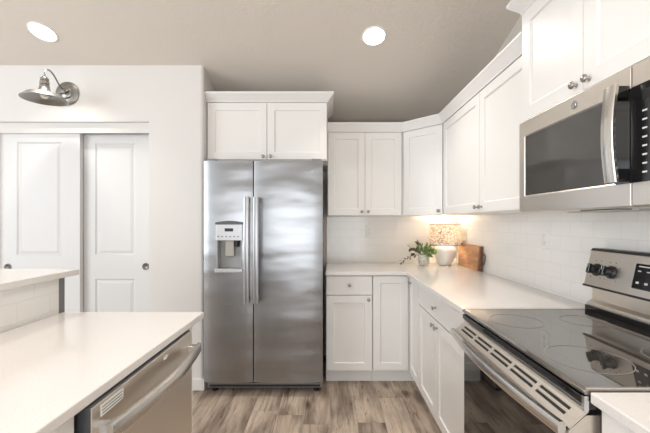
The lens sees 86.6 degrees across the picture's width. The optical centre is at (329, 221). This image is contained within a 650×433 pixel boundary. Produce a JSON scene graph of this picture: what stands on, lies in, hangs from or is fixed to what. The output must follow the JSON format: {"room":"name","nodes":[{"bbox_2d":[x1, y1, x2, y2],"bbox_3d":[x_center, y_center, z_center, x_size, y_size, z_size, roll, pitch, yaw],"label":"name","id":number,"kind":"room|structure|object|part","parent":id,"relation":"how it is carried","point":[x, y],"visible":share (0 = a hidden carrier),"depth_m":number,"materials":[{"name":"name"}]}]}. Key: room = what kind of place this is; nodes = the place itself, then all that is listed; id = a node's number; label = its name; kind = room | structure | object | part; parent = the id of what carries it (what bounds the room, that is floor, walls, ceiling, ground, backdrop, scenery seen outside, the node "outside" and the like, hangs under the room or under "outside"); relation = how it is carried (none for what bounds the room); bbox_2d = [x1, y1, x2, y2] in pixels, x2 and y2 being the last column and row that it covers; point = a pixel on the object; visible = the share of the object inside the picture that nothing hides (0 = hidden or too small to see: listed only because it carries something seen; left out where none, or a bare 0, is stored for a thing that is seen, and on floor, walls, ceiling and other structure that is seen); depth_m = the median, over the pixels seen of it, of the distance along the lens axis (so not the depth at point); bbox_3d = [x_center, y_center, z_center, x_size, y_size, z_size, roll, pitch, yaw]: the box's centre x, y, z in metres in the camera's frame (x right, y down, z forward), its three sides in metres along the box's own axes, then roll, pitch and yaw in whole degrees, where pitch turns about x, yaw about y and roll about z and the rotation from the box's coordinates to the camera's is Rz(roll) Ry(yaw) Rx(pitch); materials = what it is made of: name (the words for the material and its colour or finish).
{"room":"kitchen","nodes":[
{"label":"kitchen","id":0,"kind":"room"},
{"bbox_2d":[0,278,64,332],"bbox_3d":[-1.262,0.779,0.917,0.135,1.069,1.275,0,0,0],"label":"wall","id":1,"kind":"structure","parent":0,"point":[20,306],"depth_m":1.38,"materials":[{"name":"white paint"}]},
{"bbox_2d":[0,269,78,290],"bbox_3d":[-1.393,0.232,0.912,0.455,0.027,1.385,0,0,0],"label":"countertop","id":2,"kind":"structure","parent":1,"relation":"on","point":[9,278],"depth_m":1.43,"materials":[{"name":"white stone"}]},
{"bbox_3d":[-1.263,0.779,1.538,0.134,1.069,0.035,0,0,0],"label":"edge trim","id":3,"kind":"part","parent":1,"relation":"part of","materials":[{"name":"grey metal"}]},
{"bbox_2d":[0,65,215,383],"bbox_3d":[-2.746,0.044,3.050,3.508,2.540,0.700,0,0,0],"label":"wall","id":4,"kind":"structure","parent":0,"point":[173,102],"depth_m":2.70,"materials":[{"name":"white paint"}]},
{"bbox_2d":[0,134,82,311],"bbox_3d":[-2.315,0.296,2.760,0.650,2.012,0.041,0,0,0],"label":"door","id":5,"kind":"structure","parent":4,"relation":"in","point":[41,175],"depth_m":2.75,"materials":[{"name":"white wood"}]},
{"bbox_3d":[-2.562,0.359,2.743,0.057,0.057,0.007,0,0,0],"label":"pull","id":6,"kind":"part","parent":5,"relation":"part of","materials":[{"name":"silver metal"}]},
{"bbox_2d":[18,69,79,105],"bbox_3d":[-2.052,-0.996,2.520,0.280,0.236,0.360,0,0,0],"label":"wall sconce","id":7,"kind":"object","parent":4,"relation":"attached to","point":[67,93],"visible":1,"depth_m":2.56,"materials":[{"name":"silver metal"}]},
{"bbox_3d":[-2.052,-0.921,2.480,0.280,0.086,0.280,0,0,0],"label":"lamp shade","id":8,"kind":"part","parent":7,"relation":"part of","materials":[{"name":"silver metal"}]},
{"bbox_2d":[39,76,49,87],"bbox_3d":[-2.052,-0.999,2.480,0.064,0.090,0.064,0,0,0],"label":"socket","id":9,"kind":"object","parent":7,"relation":"attached to","point":[44,81],"depth_m":2.46,"materials":[{"name":"silver metal"}]},
{"bbox_3d":[-2.052,-0.920,2.480,0.052,0.068,0.052,0,0,0],"label":"bulb","id":10,"kind":"part","parent":7,"relation":"part of","materials":[{"name":"white glass"}]},
{"bbox_3d":[-2.052,-1.057,2.579,0.011,0.115,0.208,0,0,0],"label":"gooseneck arm","id":11,"kind":"part","parent":7,"relation":"part of","materials":[{"name":"silver metal"}]},
{"bbox_3d":[-2.052,-1.004,2.685,0.184,0.184,0.030,0,0,0],"label":"plate","id":12,"kind":"part","parent":7,"relation":"part of","materials":[{"name":"silver metal"}]},
{"bbox_2d":[0,123,148,133],"bbox_3d":[-2.031,-0.744,2.733,1.228,0.084,0.014,0,0,0],"label":"trim","id":13,"kind":"structure","parent":4,"relation":"attached to","point":[5,128],"depth_m":2.73,"materials":[{"name":"white paint"}]},
{"bbox_2d":[83,134,148,311],"bbox_3d":[-1.733,0.296,2.804,0.628,2.012,0.041,0,0,0],"label":"door","id":14,"kind":"structure","parent":4,"relation":"in","point":[115,166],"depth_m":2.79,"materials":[{"name":"white wood"}]},
{"bbox_3d":[-1.490,0.359,2.788,0.057,0.057,0.007,0,0,0],"label":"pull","id":15,"kind":"part","parent":14,"relation":"part of","materials":[{"name":"silver metal"}]},
{"bbox_2d":[192,378,206,390],"bbox_3d":[-1.198,1.269,2.724,0.438,0.090,0.073,0,0,0],"label":"baseboard","id":16,"kind":"structure","parent":4,"relation":"attached to","point":[197,384],"depth_m":2.69,"materials":[{"name":"white wood"}]},
{"bbox_2d":[0,0,520,121],"bbox_3d":[-1.625,-1.801,-0.550,5.950,1.630,8.100,0,0,0],"label":"ceiling","id":17,"kind":"structure","parent":0,"point":[430,51],"depth_m":2.46,"materials":[{"name":"beige paint"}]},
{"bbox_2d":[27,21,58,41],"bbox_3d":[-1.991,-1.316,2.393,0.173,0.054,0.166,0,0,5],"label":"recessed light","id":18,"kind":"object","parent":17,"relation":"in","point":[41,31],"visible":1,"depth_m":2.39,"materials":[{"name":"white"}]},
{"bbox_2d":[362,26,385,45],"bbox_3d":[0.309,-1.306,2.426,0.173,0.054,0.166,0,0,5],"label":"recessed light","id":19,"kind":"object","parent":17,"relation":"in","point":[373,35],"visible":1,"depth_m":2.42,"materials":[{"name":"white"}]},
{"bbox_2d":[192,355,441,432],"bbox_3d":[-1.625,1.364,-0.550,5.950,0.100,8.100,0,0,0],"label":"floor","id":20,"kind":"structure","parent":0,"point":[371,406],"depth_m":2.42,"materials":[{"name":"brown wood"}]},
{"bbox_2d":[52,327,191,432],"bbox_3d":[-0.879,0.870,0.863,0.622,0.888,1.125,0,0,0],"label":"base cabinet","id":21,"kind":"object","parent":20,"relation":"on","point":[67,427],"visible":0.16,"depth_m":0.76,"materials":[{"name":"white wood"}]},
{"bbox_3d":[-0.589,0.816,0.542,0.020,0.760,0.478,0,0,0],"label":"door","id":22,"kind":"part","parent":21,"relation":"part of","materials":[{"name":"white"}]},
{"bbox_2d":[0,312,203,432],"bbox_3d":[-0.874,0.413,0.907,0.627,0.026,1.255,0,0,0],"label":"countertop","id":23,"kind":"structure","parent":21,"relation":"on","point":[52,368],"depth_m":1.02,"materials":[{"name":"white stone"}]},
{"bbox_2d":[74,330,200,432],"bbox_3d":[-0.803,0.872,1.085,0.643,0.884,0.576,0,0,0],"label":"dishwasher","id":24,"kind":"object","parent":20,"relation":"on","point":[156,397],"visible":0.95,"depth_m":1.04,"materials":[{"name":"grey metal"}]},
{"bbox_3d":[-0.503,0.494,1.085,0.043,0.040,0.554,0,0,0],"label":"handle","id":25,"kind":"part","parent":24,"relation":"part of","materials":[{"name":"silver metal"}]},
{"bbox_2d":[204,159,323,390],"bbox_3d":[-0.504,0.416,2.945,0.897,1.796,0.850,0,0,0],"label":"refrigerator","id":26,"kind":"object","parent":20,"relation":"on","point":[264,220],"visible":1,"depth_m":2.59,"materials":[{"name":"grey metal"}]},
{"bbox_3d":[-0.767,0.374,2.628,0.371,1.670,0.078,0,0,0],"label":"freezer door","id":27,"kind":"part","parent":26,"relation":"part of","materials":[{"name":"silver metal"}]},
{"bbox_2d":[215,221,242,224],"bbox_3d":[-0.754,0.005,2.600,0.206,0.028,0.050,0,0,0],"label":"hood","id":28,"kind":"object","parent":26,"relation":"attached to","point":[216,222],"depth_m":2.57,"materials":[{"name":"grey metal"}]},
{"bbox_3d":[-0.756,0.074,2.619,0.198,0.130,0.073,0,0,0],"label":"dispenser panel","id":29,"kind":"part","parent":26,"relation":"part of","materials":[{"name":"silver metal"}]},
{"bbox_3d":[-0.613,0.206,2.533,0.040,0.785,0.025,0,0,0],"label":"handle","id":30,"kind":"part","parent":26,"relation":"part of","materials":[{"name":"silver metal"}]},
{"bbox_3d":[-0.543,0.206,2.533,0.040,0.785,0.025,0,0,0],"label":"handle","id":31,"kind":"part","parent":26,"relation":"part of","materials":[{"name":"silver metal"}]},
{"bbox_3d":[-0.315,0.374,2.627,0.518,1.670,0.080,0,0,0],"label":"fridge door","id":32,"kind":"part","parent":26,"relation":"part of","materials":[{"name":"silver metal"}]},
{"bbox_2d":[326,275,371,380],"bbox_3d":[0.155,0.870,3.072,0.375,0.888,0.636,0,0,0],"label":"base cabinet","id":33,"kind":"object","parent":20,"relation":"on","point":[348,297],"visible":0.98,"depth_m":2.79,"materials":[{"name":"white wood"}]},
{"bbox_3d":[0.155,0.511,2.790,0.367,0.150,0.020,0,0,0],"label":"drawer","id":34,"kind":"part","parent":33,"relation":"part of","materials":[{"name":"white wood"}]},
{"bbox_3d":[0.155,0.895,2.790,0.367,0.602,0.020,0,0,0],"label":"door","id":35,"kind":"part","parent":33,"relation":"part of","materials":[{"name":"white wood"}]},
{"bbox_2d":[371,275,419,387],"bbox_3d":[0.792,0.870,2.933,0.895,0.888,0.915,0,0,0],"label":"base cabinet","id":36,"kind":"object","parent":20,"relation":"on","point":[395,298],"visible":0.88,"depth_m":2.78,"materials":[{"name":"white wood"}]},
{"bbox_3d":[0.489,0.816,2.790,0.283,0.760,0.020,0,0,0],"label":"door","id":37,"kind":"part","parent":36,"relation":"part of","materials":[{"name":"white wood"}]},
{"bbox_3d":[0.645,0.816,2.616,0.020,0.760,0.276,0,0,0],"label":"door","id":38,"kind":"part","parent":36,"relation":"part of","materials":[{"name":"white wood"}]},
{"bbox_2d":[326,263,584,313],"bbox_3d":[0.603,0.413,2.482,1.276,0.026,1.818,0,0,0],"label":"countertop","id":39,"kind":"structure","parent":36,"relation":"on","point":[460,287],"depth_m":2.17,"materials":[{"name":"white stone"}]},
{"bbox_2d":[399,240,436,265],"bbox_3d":[0.799,0.280,3.147,0.354,0.240,0.188,0,0,0],"label":"potted plant","id":40,"kind":"object","parent":39,"relation":"on","point":[423,259],"visible":1,"depth_m":3.13,"materials":[{"name":"green plant"}]},
{"bbox_3d":[0.858,0.348,3.165,0.102,0.104,0.102,0,0,0],"label":"pot","id":41,"kind":"part","parent":40,"relation":"part of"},
{"bbox_2d":[430,224,460,265],"bbox_3d":[1.066,0.210,3.200,0.275,0.380,0.275,0,0,0],"label":"table lamp","id":42,"kind":"object","parent":39,"relation":"on","point":[444,237],"visible":0.97,"depth_m":3.11,"materials":[{"name":"white ceramic"}]},
{"bbox_3d":[1.066,0.117,3.200,0.272,0.190,0.272,0,0,0],"label":"lamp shade","id":43,"kind":"part","parent":42,"relation":"part of","materials":[{"name":"beige fabric"}]},
{"bbox_2d":[458,243,485,271],"bbox_3d":[1.219,0.299,2.975,0.040,0.206,0.540,0,0,0],"label":"cutting board","id":44,"kind":"object","parent":39,"relation":"on","point":[470,256],"visible":0.94,"depth_m":2.95,"materials":[{"name":"brown wood"}]},
{"bbox_3d":[1.218,0.299,2.746,0.021,0.105,0.082,0,0,0],"label":"handle","id":45,"kind":"part","parent":44,"relation":"part of","materials":[{"name":"brown metal"}]},
{"bbox_2d":[419,284,468,432],"bbox_3d":[0.925,0.870,2.022,0.630,0.888,0.899,0,0,0],"label":"base cabinet","id":46,"kind":"object","parent":20,"relation":"on","point":[441,358],"visible":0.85,"depth_m":1.99,"materials":[{"name":"white wood"}]},
{"bbox_3d":[0.645,0.895,2.273,0.020,0.602,0.390,0,0,0],"label":"door","id":47,"kind":"part","parent":46,"relation":"part of","materials":[{"name":"white wood"}]},
{"bbox_3d":[0.645,0.511,2.023,0.020,0.150,0.889,0,0,0],"label":"drawer","id":48,"kind":"part","parent":46,"relation":"part of","materials":[{"name":"white wood"}]},
{"bbox_3d":[0.645,0.895,1.826,0.020,0.602,0.494,0,0,0],"label":"door","id":49,"kind":"part","parent":46,"relation":"part of","materials":[{"name":"white wood"}]},
{"bbox_2d":[451,248,649,432],"bbox_3d":[0.877,0.716,1.191,0.718,1.196,0.750,0,0,0],"label":"range","id":50,"kind":"object","parent":20,"relation":"on","point":[527,370],"visible":1,"depth_m":1.20,"materials":[{"name":"grey metal"}]},
{"bbox_3d":[0.541,0.495,1.191,0.046,0.034,0.732,0,0,0],"label":"handle","id":51,"kind":"part","parent":50,"relation":"part of","materials":[{"name":"silver metal"}]},
{"bbox_3d":[0.626,0.817,1.191,0.040,0.545,0.742,0,0,0],"label":"oven door","id":52,"kind":"part","parent":50,"relation":"part of","materials":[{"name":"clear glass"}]},
{"bbox_3d":[0.590,0.470,1.191,0.049,0.045,0.742,0,0,0],"label":"vent trim","id":53,"kind":"part","parent":50,"relation":"part of","materials":[{"name":"silver metal"}]},
{"bbox_3d":[0.608,0.494,1.191,0.077,0.067,0.738,0,0,0],"label":"door","id":54,"kind":"part","parent":50,"relation":"part of","materials":[{"name":"silver metal"}]},
{"bbox_3d":[0.624,0.430,1.191,0.044,0.032,0.750,0,0,0],"label":"rail","id":55,"kind":"part","parent":50,"relation":"part of","materials":[{"name":"black"}]},
{"bbox_2d":[462,308,649,395],"bbox_3d":[0.886,0.403,1.191,0.572,0.022,0.750,0,0,0],"label":"cooktop","id":56,"kind":"object","parent":50,"relation":"in","point":[584,351],"depth_m":1.12,"materials":[{"name":"black glass"}]},
{"bbox_3d":[0.607,0.430,0.820,0.011,0.036,0.008,0,0,0],"label":"rail","id":57,"kind":"part","parent":50,"relation":"part of","materials":[{"name":"silver metal"}]},
{"bbox_3d":[1.149,0.208,1.504,0.042,0.054,0.054,0,0,0],"label":"control knob","id":58,"kind":"part","parent":50,"relation":"part of","materials":[{"name":"black plastic"}]},
{"bbox_3d":[1.149,0.208,1.428,0.042,0.054,0.054,0,0,0],"label":"control knob","id":59,"kind":"part","parent":50,"relation":"part of","materials":[{"name":"black plastic"}]},
{"bbox_3d":[1.165,0.205,1.191,0.027,0.095,0.260,0,0,0],"label":"display panel","id":60,"kind":"part","parent":50,"relation":"part of","materials":[{"name":"black plastic"}]},
{"bbox_2d":[602,411,632,432],"bbox_3d":[0.925,0.870,0.587,0.630,0.888,0.450,0,0,0],"label":"base cabinet","id":61,"kind":"object","parent":20,"relation":"on","point":[609,425],"visible":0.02,"depth_m":0.78,"materials":[{"name":"white wood"}]},
{"bbox_2d":[591,393,649,432],"bbox_3d":[0.927,0.413,0.579,0.630,0.026,0.467,0,0,0],"label":"countertop","id":62,"kind":"structure","parent":61,"relation":"on","point":[631,410],"depth_m":0.75,"materials":[{"name":"white stone"}]},
{"bbox_2d":[323,172,455,354],"bbox_3d":[-1.625,0.164,3.446,5.950,2.300,0.108,0,0,0],"label":"wall","id":63,"kind":"structure","parent":0,"point":[345,239],"depth_m":3.39,"materials":[{"name":"white tile"}]},
{"bbox_2d":[205,91,333,171],"bbox_3d":[-0.480,-0.765,3.059,1.020,0.538,0.661,0,0,0],"label":"upper cabinet","id":64,"kind":"object","parent":63,"relation":"attached to","point":[242,125],"visible":0.97,"depth_m":2.77,"materials":[{"name":"white wood"}]},
{"bbox_3d":[-0.746,-0.729,2.780,0.476,0.454,0.020,0,0,0],"label":"door","id":65,"kind":"part","parent":64,"relation":"part of","materials":[{"name":"white wood"}]},
{"bbox_3d":[-0.480,-0.999,2.990,1.020,0.070,0.521,0,0,0],"label":"crown molding","id":66,"kind":"part","parent":64,"relation":"part of","materials":[{"name":"white wood"}]},
{"bbox_3d":[-0.267,-0.729,2.780,0.476,0.454,0.020,0,0,0],"label":"door","id":67,"kind":"part","parent":64,"relation":"part of","materials":[{"name":"white wood"}]},
{"bbox_2d":[328,132,401,215],"bbox_3d":[0.309,-0.452,3.212,0.662,0.790,0.376,0,0,0],"label":"upper cabinet","id":68,"kind":"object","parent":63,"relation":"attached to","point":[365,168],"visible":0.98,"depth_m":3.06,"materials":[{"name":"white wood"}]},
{"bbox_3d":[0.145,-0.426,3.060,0.326,0.732,0.020,0,0,0],"label":"door","id":69,"kind":"part","parent":68,"relation":"part of","materials":[{"name":"white wood"}]},
{"bbox_3d":[0.471,-0.426,3.060,0.322,0.732,0.020,0,0,0],"label":"door","id":70,"kind":"part","parent":68,"relation":"part of","materials":[{"name":"white wood"}]},
{"bbox_2d":[366,225,372,236],"bbox_3d":[0.385,0.092,3.388,0.072,0.116,0.009,0,0,0],"label":"wall outlet","id":71,"kind":"object","parent":63,"relation":"attached to","point":[369,228],"visible":1,"depth_m":3.39,"materials":[{"name":"white plastic"}]},
{"bbox_2d":[327,216,455,262],"bbox_3d":[0.606,0.184,3.396,1.272,0.480,0.008,0,0,0],"label":"backsplash","id":72,"kind":"structure","parent":63,"relation":"attached to","point":[347,241],"depth_m":3.39,"materials":[{"name":"tile"}]},
{"bbox_2d":[402,121,472,215],"bbox_3d":[0.946,-0.452,3.092,0.609,0.790,0.615,0,0,0],"label":"upper cabinet","id":73,"kind":"object","parent":63,"relation":"attached to","point":[422,148],"visible":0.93,"depth_m":2.92,"materials":[{"name":"white wood"}]},
{"bbox_3d":[0.786,-0.426,2.926,0.366,0.732,0.020,0,0,45],"label":"door","id":74,"kind":"part","parent":73,"relation":"part of","materials":[{"name":"white wood"}]},
{"bbox_2d":[327,31,521,131],"bbox_3d":[0.709,-0.834,2.476,0.676,0.075,1.755,0,0,-32],"label":"crown molding","id":75,"kind":"structure","parent":73,"relation":"attached to","point":[512,51],"depth_m":2.47,"materials":[{"name":"white wood"}]},
{"bbox_2d":[456,15,649,303],"bbox_3d":[1.296,-0.601,-0.600,0.108,3.830,8.000,0,0,0],"label":"wall","id":76,"kind":"structure","parent":0,"point":[511,243],"depth_m":1.93,"materials":[{"name":"white tile"}]},
{"bbox_2d":[464,228,466,239],"bbox_3d":[1.238,0.109,3.160,0.009,0.116,0.072,0,0,0],"label":"wall outlet","id":77,"kind":"object","parent":76,"relation":"attached to","point":[465,229],"visible":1,"depth_m":3.15,"materials":[{"name":"white plastic"}]},
{"bbox_2d":[443,55,537,214],"bbox_3d":[1.068,-0.452,2.178,0.364,0.790,1.213,0,0,0],"label":"upper cabinet","id":78,"kind":"object","parent":76,"relation":"attached to","point":[481,139],"visible":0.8,"depth_m":2.04,"materials":[{"name":"white wood"}]},
{"bbox_3d":[0.922,-0.426,2.442,0.020,0.732,0.671,0,0,0],"label":"door","id":79,"kind":"part","parent":78,"relation":"part of","materials":[{"name":"white wood"}]},
{"bbox_3d":[0.922,-0.426,1.840,0.020,0.732,0.526,0,0,0],"label":"door","id":80,"kind":"part","parent":78,"relation":"part of","materials":[{"name":"white wood"}]},
{"bbox_2d":[541,229,548,249],"bbox_3d":[1.238,0.099,1.990,0.009,0.116,0.072,0,0,0],"label":"wall outlet","id":81,"kind":"object","parent":76,"relation":"attached to","point":[544,232],"visible":1,"depth_m":1.98,"materials":[{"name":"white plastic"}]},
{"bbox_2d":[456,211,649,303],"bbox_3d":[1.246,0.184,1.846,0.008,0.480,3.092,0,0,0],"label":"backsplash","id":82,"kind":"structure","parent":76,"relation":"attached to","point":[511,243],"depth_m":1.92,"materials":[{"name":"tile"}]},
{"bbox_2d":[506,0,649,121],"bbox_3d":[1.038,-0.731,1.187,0.423,0.565,0.868,0,0,0],"label":"upper cabinet","id":83,"kind":"object","parent":76,"relation":"attached to","point":[569,47],"visible":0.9,"depth_m":1.23,"materials":[{"name":"white wood"}]},
{"bbox_3d":[1.038,-0.978,1.187,0.423,0.070,0.868,0,0,0],"label":"crown molding","id":84,"kind":"part","parent":83,"relation":"part of","materials":[{"name":"white wood"}]},
{"bbox_3d":[0.880,-0.695,1.376,0.020,0.486,0.376,0,0,0],"label":"door","id":85,"kind":"part","parent":83,"relation":"part of","materials":[{"name":"white wood"}]},
{"bbox_3d":[0.857,-0.482,1.217,0.026,0.027,0.027,0,0,0],"label":"knob","id":86,"kind":"part","parent":83,"relation":"part of","materials":[{"name":"silver metal"}]},
{"bbox_2d":[519,57,649,212],"bbox_3d":[1.026,-0.243,1.188,0.448,0.406,0.760,0,0,0],"label":"microwave","id":87,"kind":"object","parent":83,"relation":"attached to","point":[588,152],"visible":1,"depth_m":1.13,"materials":[{"name":"grey metal"}]},
{"bbox_3d":[0.815,-0.254,1.005,0.026,0.280,0.044,0,0,0],"label":"handle","id":88,"kind":"part","parent":87,"relation":"part of","materials":[{"name":"silver metal"}]},
{"bbox_3d":[0.859,-0.246,0.900,0.003,0.271,0.165,0,0,0],"label":"control glass","id":89,"kind":"part","parent":87,"relation":"part of","materials":[{"name":"black glass"}]},
{"bbox_3d":[0.875,-0.245,0.895,0.030,0.401,0.175,0,0,0],"label":"control panel","id":90,"kind":"part","parent":87,"relation":"part of","materials":[{"name":"silver metal"}]},
{"bbox_3d":[0.857,-0.482,1.157,0.026,0.027,0.027,0,0,0],"label":"knob","id":91,"kind":"part","parent":83,"relation":"part of","materials":[{"name":"silver metal"}]},
{"bbox_3d":[0.880,-0.695,0.998,0.020,0.486,0.376,0,0,0],"label":"door","id":92,"kind":"part","parent":83,"relation":"part of","materials":[{"name":"white wood"}]}
]}

